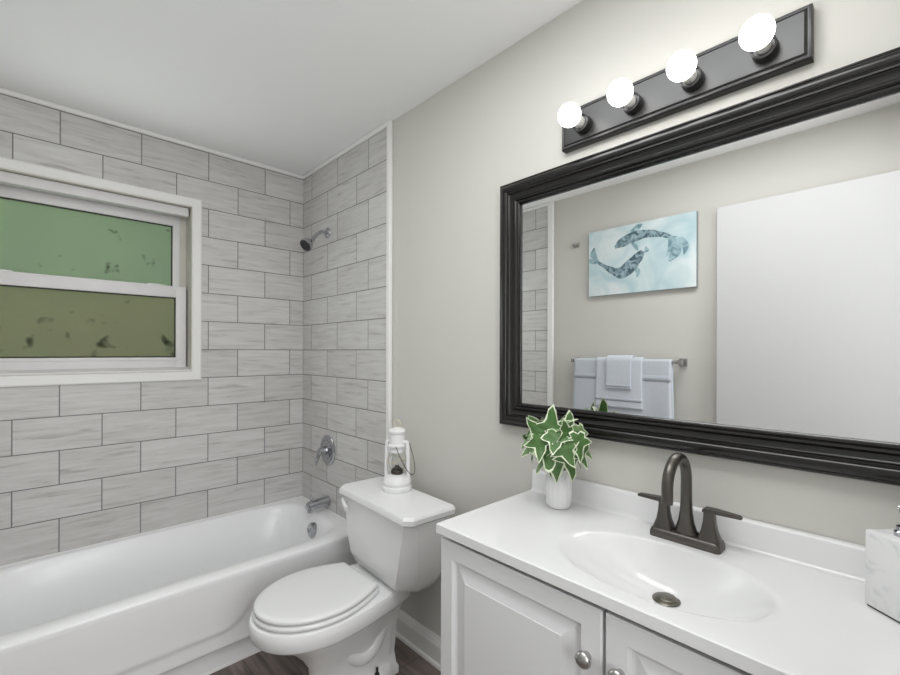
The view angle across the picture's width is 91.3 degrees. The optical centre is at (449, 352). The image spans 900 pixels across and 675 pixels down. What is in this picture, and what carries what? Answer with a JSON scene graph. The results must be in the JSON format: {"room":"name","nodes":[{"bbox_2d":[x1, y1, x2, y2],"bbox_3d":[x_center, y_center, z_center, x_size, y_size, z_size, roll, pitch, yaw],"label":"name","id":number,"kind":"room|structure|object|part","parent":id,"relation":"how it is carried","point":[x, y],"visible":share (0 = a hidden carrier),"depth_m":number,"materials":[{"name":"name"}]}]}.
{"room":"bathroom","nodes":[
{"label":"bathroom","id":0,"kind":"room"},
{"bbox_2d":[0,93,302,565],"bbox_3d":[-1.546,0.104,2.339,1.550,2.458,0.140,0,0,-44],"label":"wall","id":1,"kind":"structure","parent":0,"point":[81,465],"depth_m":2.33,"materials":[{"name":"grey tile"}]},
{"bbox_2d":[0,157,201,386],"bbox_3d":[-1.742,-0.340,2.137,0.927,0.982,0.151,0,0,-44],"label":"window","id":2,"kind":"structure","parent":1,"relation":"in","point":[101,279],"depth_m":2.15,"materials":[{"name":"white paint"}]},
{"bbox_3d":[-1.786,-0.521,2.166,0.730,0.346,0.005,0,0,-44],"label":"pane","id":3,"kind":"part","parent":2,"relation":"part of","materials":[{"name":"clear glass"}]},
{"bbox_3d":[-1.758,-0.135,2.150,0.727,0.332,0.005,0,0,-44],"label":"pane","id":4,"kind":"part","parent":2,"relation":"part of","materials":[{"name":"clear glass"}]},
{"bbox_3d":[-1.785,-0.537,2.164,0.790,0.430,0.026,0,0,-44],"label":"sash","id":5,"kind":"part","parent":2,"relation":"part of","materials":[{"name":"green glass"}]},
{"bbox_3d":[-1.756,-0.137,2.148,0.815,0.440,0.030,0,0,-44],"label":"sash","id":6,"kind":"part","parent":2,"relation":"part of","materials":[{"name":"white plastic"}]},
{"bbox_3d":[-1.744,0.088,2.137,0.827,0.026,0.140,0,0,-44],"label":"sill","id":7,"kind":"part","parent":2,"relation":"part of","materials":[{"name":"white plastic"}]},
{"bbox_2d":[0,87,303,179],"bbox_3d":[-1.488,-1.114,2.282,1.534,0.021,0.016,0,0,-44],"label":"trim","id":8,"kind":"structure","parent":1,"relation":"attached to","point":[2,90],"depth_m":2.20,"materials":[{"name":"white paint"}]},
{"bbox_2d":[0,0,581,175],"bbox_3d":[-0.269,-1.171,0.652,2.270,0.100,4.340,0,0,-44],"label":"ceiling","id":9,"kind":"structure","parent":0,"point":[287,85],"depth_m":1.69,"materials":[{"name":"white paint"}]},
{"bbox_2d":[210,637,440,674],"bbox_3d":[-0.276,1.387,0.652,2.270,0.100,4.340,0,0,-44],"label":"floor","id":10,"kind":"structure","parent":0,"point":[409,662],"depth_m":1.88,"materials":[{"name":"brown wood"}]},
{"bbox_2d":[0,496,357,674],"bbox_3d":[-1.250,1.124,2.025,1.532,0.413,0.728,0,0,-44],"label":"bathtub","id":11,"kind":"object","parent":10,"relation":"on","point":[179,599],"visible":0.72,"depth_m":1.90,"materials":[{"name":"white ceramic"}]},
{"bbox_2d":[202,649,261,674],"bbox_3d":[-1.045,1.323,1.796,1.515,0.022,0.033,0,0,-44],"label":"trim","id":12,"kind":"structure","parent":11,"relation":"attached to","point":[257,650],"depth_m":1.88,"materials":[{"name":"white paint"}]},
{"bbox_3d":[-0.776,1.006,2.478,0.029,0.088,0.088,0,0,-44],"label":"overflow plate","id":13,"kind":"part","parent":11,"relation":"part of","materials":[{"name":"silver metal"}]},
{"bbox_2d":[248,477,454,674],"bbox_3d":[-0.390,0.965,1.695,0.678,0.744,0.558,0,0,-44],"label":"toilet","id":14,"kind":"object","parent":10,"relation":"on","point":[336,618],"visible":1,"depth_m":1.67,"materials":[{"name":"white ceramic"}]},
{"bbox_3d":[-0.520,0.934,1.667,0.425,0.018,0.376,0,0,-44],"label":"seat","id":15,"kind":"part","parent":14,"relation":"part of","materials":[{"name":"white plastic"}]},
{"bbox_3d":[-0.520,0.912,1.667,0.418,0.022,0.368,0,0,-44],"label":"seat lid","id":16,"kind":"part","parent":14,"relation":"part of","materials":[{"name":"white plastic"}]},
{"bbox_3d":[-0.471,1.141,1.714,0.588,0.392,0.388,0,0,-44],"label":"bowl","id":17,"kind":"part","parent":14,"relation":"part of","materials":[{"name":"white ceramic"}]},
{"bbox_3d":[-0.461,0.662,1.923,0.025,0.047,0.081,0,0,-23],"label":"flush lever","id":18,"kind":"part","parent":14,"relation":"part of","materials":[{"name":"white plastic"}]},
{"bbox_3d":[-0.240,0.613,1.838,0.238,0.040,0.548,0,0,-41],"label":"tank lid","id":19,"kind":"part","parent":14,"relation":"part of","materials":[{"name":"white ceramic"}]},
{"bbox_3d":[-0.242,0.788,1.846,0.203,0.310,0.531,0,0,-41],"label":"tank","id":20,"kind":"part","parent":14,"relation":"part of","materials":[{"name":"white ceramic"}]},
{"bbox_2d":[382,419,414,493],"bbox_3d":[-0.221,0.441,1.892,0.128,0.303,0.149,0,0,-44],"label":"lantern","id":21,"kind":"object","parent":14,"relation":"on","point":[395,482],"visible":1,"depth_m":1.87,"materials":[{"name":"white metal"}]},
{"bbox_2d":[388,427,405,452],"bbox_3d":[-0.228,0.378,1.900,0.080,0.109,0.080,0,0,-44],"label":"hood","id":22,"kind":"object","parent":21,"relation":"attached to","point":[397,442],"depth_m":1.87,"materials":[{"name":"white metal"}]},
{"bbox_3d":[-0.229,0.558,1.900,0.128,0.068,0.128,0,0,-44],"label":"fuel tank","id":23,"kind":"part","parent":21,"relation":"part of","materials":[{"name":"white metal"}]},
{"bbox_3d":[-0.229,0.507,1.900,0.052,0.038,0.052,0,0,-44],"label":"burner","id":24,"kind":"part","parent":21,"relation":"part of","materials":[{"name":"grey metal"}]},
{"bbox_3d":[-0.179,0.457,1.869,0.058,0.122,0.095,0,0,32],"label":"bail handle","id":25,"kind":"part","parent":21,"relation":"part of","materials":[{"name":"grey metal"}]},
{"bbox_2d":[441,536,751,674],"bbox_3d":[0.464,0.921,1.001,0.474,0.836,0.988,0,0,-44],"label":"vanity cabinet","id":26,"kind":"object","parent":10,"relation":"on","point":[498,618],"visible":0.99,"depth_m":0.99,"materials":[{"name":"white paint"}]},
{"bbox_3d":[0.143,0.868,1.050,0.018,0.710,0.474,0,0,-44],"label":"door","id":27,"kind":"part","parent":26,"relation":"part of","materials":[{"name":"white paint"}]},
{"bbox_3d":[0.269,0.617,0.884,0.029,0.034,0.034,0,0,-44],"label":"knob","id":28,"kind":"part","parent":26,"relation":"part of","materials":[{"name":"silver metal"}]},
{"bbox_3d":[0.317,0.617,0.834,0.029,0.034,0.034,0,0,-44],"label":"knob","id":29,"kind":"part","parent":26,"relation":"part of","materials":[{"name":"silver metal"}]},
{"bbox_2d":[436,469,899,674],"bbox_3d":[0.470,0.490,1.009,0.456,0.171,0.997,0,0,-44],"label":"sink","id":30,"kind":"object","parent":26,"relation":"in","point":[777,600],"visible":0.98,"depth_m":0.97,"materials":[{"name":"white ceramic"}]},
{"bbox_2d":[520,404,591,509],"bbox_3d":[0.316,0.312,1.319,0.185,0.319,0.199,0,0,-17],"label":"ivy","id":31,"kind":"object","parent":30,"relation":"on","point":[558,446],"visible":1,"depth_m":1.28,"materials":[{"name":"green plant"}]},
{"bbox_2d":[546,467,571,509],"bbox_3d":[0.332,0.413,1.346,0.078,0.118,0.079,0,0,-44],"label":"vase","id":32,"kind":"object","parent":30,"relation":"on","point":[558,491],"depth_m":1.31,"materials":[{"name":"white ceramic"}]},
{"bbox_2d":[638,452,742,554],"bbox_3d":[0.580,0.357,1.099,0.189,0.230,0.188,0,0,-2],"label":"faucet","id":33,"kind":"object","parent":30,"relation":"on","point":[685,532],"visible":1,"depth_m":1.07,"materials":[{"name":"grey metal"}]},
{"bbox_3d":[0.536,0.381,1.157,0.026,0.009,0.081,0,0,-44],"label":"lever","id":34,"kind":"part","parent":33,"relation":"part of","materials":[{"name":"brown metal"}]},
{"bbox_3d":[0.555,0.419,1.138,0.041,0.066,0.049,0,0,-44],"label":"handle post","id":35,"kind":"part","parent":33,"relation":"part of","materials":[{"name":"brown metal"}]},
{"bbox_3d":[0.548,0.347,1.060,0.156,0.210,0.060,0,0,-44],"label":"spout","id":36,"kind":"part","parent":33,"relation":"part of","materials":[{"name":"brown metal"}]},
{"bbox_3d":[0.591,0.461,1.100,0.056,0.022,0.162,0,0,-44],"label":"plate","id":37,"kind":"part","parent":33,"relation":"part of","materials":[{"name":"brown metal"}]},
{"bbox_3d":[0.627,0.419,1.062,0.041,0.066,0.049,0,0,-44],"label":"handle post","id":38,"kind":"part","parent":33,"relation":"part of","materials":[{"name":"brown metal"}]},
{"bbox_3d":[0.645,0.382,1.043,0.026,0.009,0.081,0,0,-44],"label":"lever","id":39,"kind":"part","parent":33,"relation":"part of","materials":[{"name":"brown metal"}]},
{"bbox_2d":[865,506,899,622],"bbox_3d":[0.819,0.376,0.785,0.078,0.194,0.085,0,0,-4],"label":"soap dispenser","id":40,"kind":"object","parent":30,"relation":"on","point":[882,549],"visible":1,"depth_m":0.79,"materials":[{"name":"white stone"}]},
{"bbox_3d":[0.482,0.870,0.693,0.018,0.710,0.498,0,0,-44],"label":"door","id":41,"kind":"part","parent":26,"relation":"part of","materials":[{"name":"white paint"}]},
{"bbox_2d":[302,0,899,637],"bbox_3d":[0.503,0.111,1.390,0.128,2.458,4.340,0,0,-44],"label":"wall","id":42,"kind":"structure","parent":0,"point":[497,125],"depth_m":1.73,"materials":[{"name":"grey paint"}]},
{"bbox_2d":[300,228,329,250],"bbox_3d":[-0.771,-0.651,2.517,0.074,0.159,0.173,0,0,43],"label":"shower","id":43,"kind":"object","parent":42,"relation":"attached to","point":[306,244],"visible":1,"depth_m":2.48,"materials":[{"name":"silver metal"}]},
{"bbox_3d":[-0.758,-0.671,2.544,0.104,0.078,0.023,0,0,-44],"label":"arm","id":44,"kind":"part","parent":43,"relation":"part of","materials":[{"name":"silver metal"}]},
{"bbox_2d":[305,495,329,513],"bbox_3d":[-0.762,0.869,2.530,0.131,0.085,0.060,0,0,-44],"label":"tub spout","id":45,"kind":"object","parent":42,"relation":"attached to","point":[324,501],"visible":1,"depth_m":2.50,"materials":[{"name":"silver metal"}]},
{"bbox_2d":[315,435,335,465],"bbox_3d":[-0.739,0.574,2.548,0.075,0.176,0.176,0,0,-44],"label":"shower valve","id":46,"kind":"object","parent":42,"relation":"attached to","point":[327,450],"visible":1,"depth_m":2.54,"materials":[{"name":"silver metal"}]},
{"bbox_3d":[-0.746,0.602,2.545,0.061,0.108,0.057,0,0,-44],"label":"lever handle","id":47,"kind":"part","parent":46,"relation":"part of","materials":[{"name":"silver metal"}]},
{"bbox_2d":[303,122,386,178],"bbox_3d":[-0.618,-1.109,2.470,0.014,0.021,0.913,0,0,-44],"label":"trim","id":48,"kind":"structure","parent":42,"relation":"attached to","point":[383,126],"depth_m":2.40,"materials":[{"name":"white paint"}]},
{"bbox_2d":[386,120,392,473],"bbox_3d":[-0.296,0.108,2.135,0.020,2.458,0.028,0,0,-44],"label":"trim","id":49,"kind":"structure","parent":42,"relation":"attached to","point":[389,181],"depth_m":2.13,"materials":[{"name":"white paint"}]},
{"bbox_2d":[396,609,440,671],"bbox_3d":[0.000,1.278,1.817,0.024,0.120,0.847,0,0,-44],"label":"baseboard","id":50,"kind":"structure","parent":42,"relation":"attached to","point":[412,633],"depth_m":1.96,"materials":[{"name":"white paint"}]},
{"bbox_2d":[558,3,813,153],"bbox_3d":[0.544,-0.710,1.162,0.148,0.121,0.631,0,0,-44],"label":"vanity light","id":51,"kind":"object","parent":42,"relation":"attached to","point":[765,47],"visible":1,"depth_m":1.11,"materials":[{"name":"brown metal"}]},
{"bbox_3d":[0.353,-0.702,1.302,0.064,0.067,0.067,0,0,-44],"label":"glowing globe","id":52,"kind":"part","parent":51,"relation":"part of","materials":[{"name":"white glass"}]},
{"bbox_3d":[0.388,-0.702,1.336,0.034,0.036,0.036,0,0,-44],"label":"bulb","id":53,"kind":"part","parent":51,"relation":"part of","materials":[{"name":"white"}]},
{"bbox_2d":[573,113,591,133],"bbox_3d":[0.406,-0.702,1.353,0.028,0.054,0.054,0,0,-44],"label":"socket","id":54,"kind":"object","parent":51,"relation":"attached to","point":[585,127],"depth_m":1.34,"materials":[{"name":"brown metal"}]},
{"bbox_3d":[0.459,-0.702,1.190,0.064,0.067,0.067,0,0,-44],"label":"glowing globe","id":55,"kind":"part","parent":51,"relation":"part of","materials":[{"name":"white glass"}]},
{"bbox_3d":[0.495,-0.702,1.224,0.034,0.036,0.036,0,0,-44],"label":"bulb","id":56,"kind":"part","parent":51,"relation":"part of","materials":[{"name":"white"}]},
{"bbox_2d":[621,92,642,114],"bbox_3d":[0.513,-0.701,1.241,0.028,0.054,0.054,0,0,-44],"label":"socket","id":57,"kind":"object","parent":51,"relation":"attached to","point":[635,107],"depth_m":1.23,"materials":[{"name":"brown metal"}]},
{"bbox_3d":[0.566,-0.701,1.078,0.064,0.067,0.067,0,0,-44],"label":"glowing globe","id":58,"kind":"part","parent":51,"relation":"part of","materials":[{"name":"white glass"}]},
{"bbox_3d":[0.602,-0.701,1.111,0.034,0.036,0.036,0,0,-44],"label":"bulb","id":59,"kind":"part","parent":51,"relation":"part of","materials":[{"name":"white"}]},
{"bbox_2d":[679,66,704,91],"bbox_3d":[0.620,-0.701,1.129,0.028,0.054,0.054,0,0,-44],"label":"socket","id":60,"kind":"object","parent":51,"relation":"attached to","point":[696,83],"depth_m":1.12,"materials":[{"name":"brown metal"}]},
{"bbox_3d":[0.673,-0.701,0.965,0.064,0.067,0.067,0,0,-44],"label":"glowing globe","id":61,"kind":"part","parent":51,"relation":"part of","materials":[{"name":"white glass"}]},
{"bbox_3d":[0.709,-0.701,0.999,0.034,0.036,0.036,0,0,-44],"label":"bulb","id":62,"kind":"part","parent":51,"relation":"part of","materials":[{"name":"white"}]},
{"bbox_2d":[750,35,779,63],"bbox_3d":[0.727,-0.701,1.016,0.028,0.054,0.054,0,0,-44],"label":"socket","id":63,"kind":"object","parent":51,"relation":"attached to","point":[771,54],"depth_m":1.01,"materials":[{"name":"brown metal"}]},
{"bbox_2d":[530,469,865,583],"bbox_3d":[0.626,0.439,1.153,0.032,0.069,0.991,0,0,-44],"label":"backsplash","id":64,"kind":"structure","parent":42,"relation":"attached to","point":[839,558],"depth_m":1.04,"materials":[{"name":"white stone"}]},
{"bbox_2d":[499,47,899,485],"bbox_3d":[0.573,-0.171,1.211,0.034,0.872,1.122,0,0,-44],"label":"wall mirror","id":65,"kind":"object","parent":42,"relation":"attached to","point":[724,283],"visible":1,"depth_m":1.09,"materials":[{"name":"black metal"}]}
]}

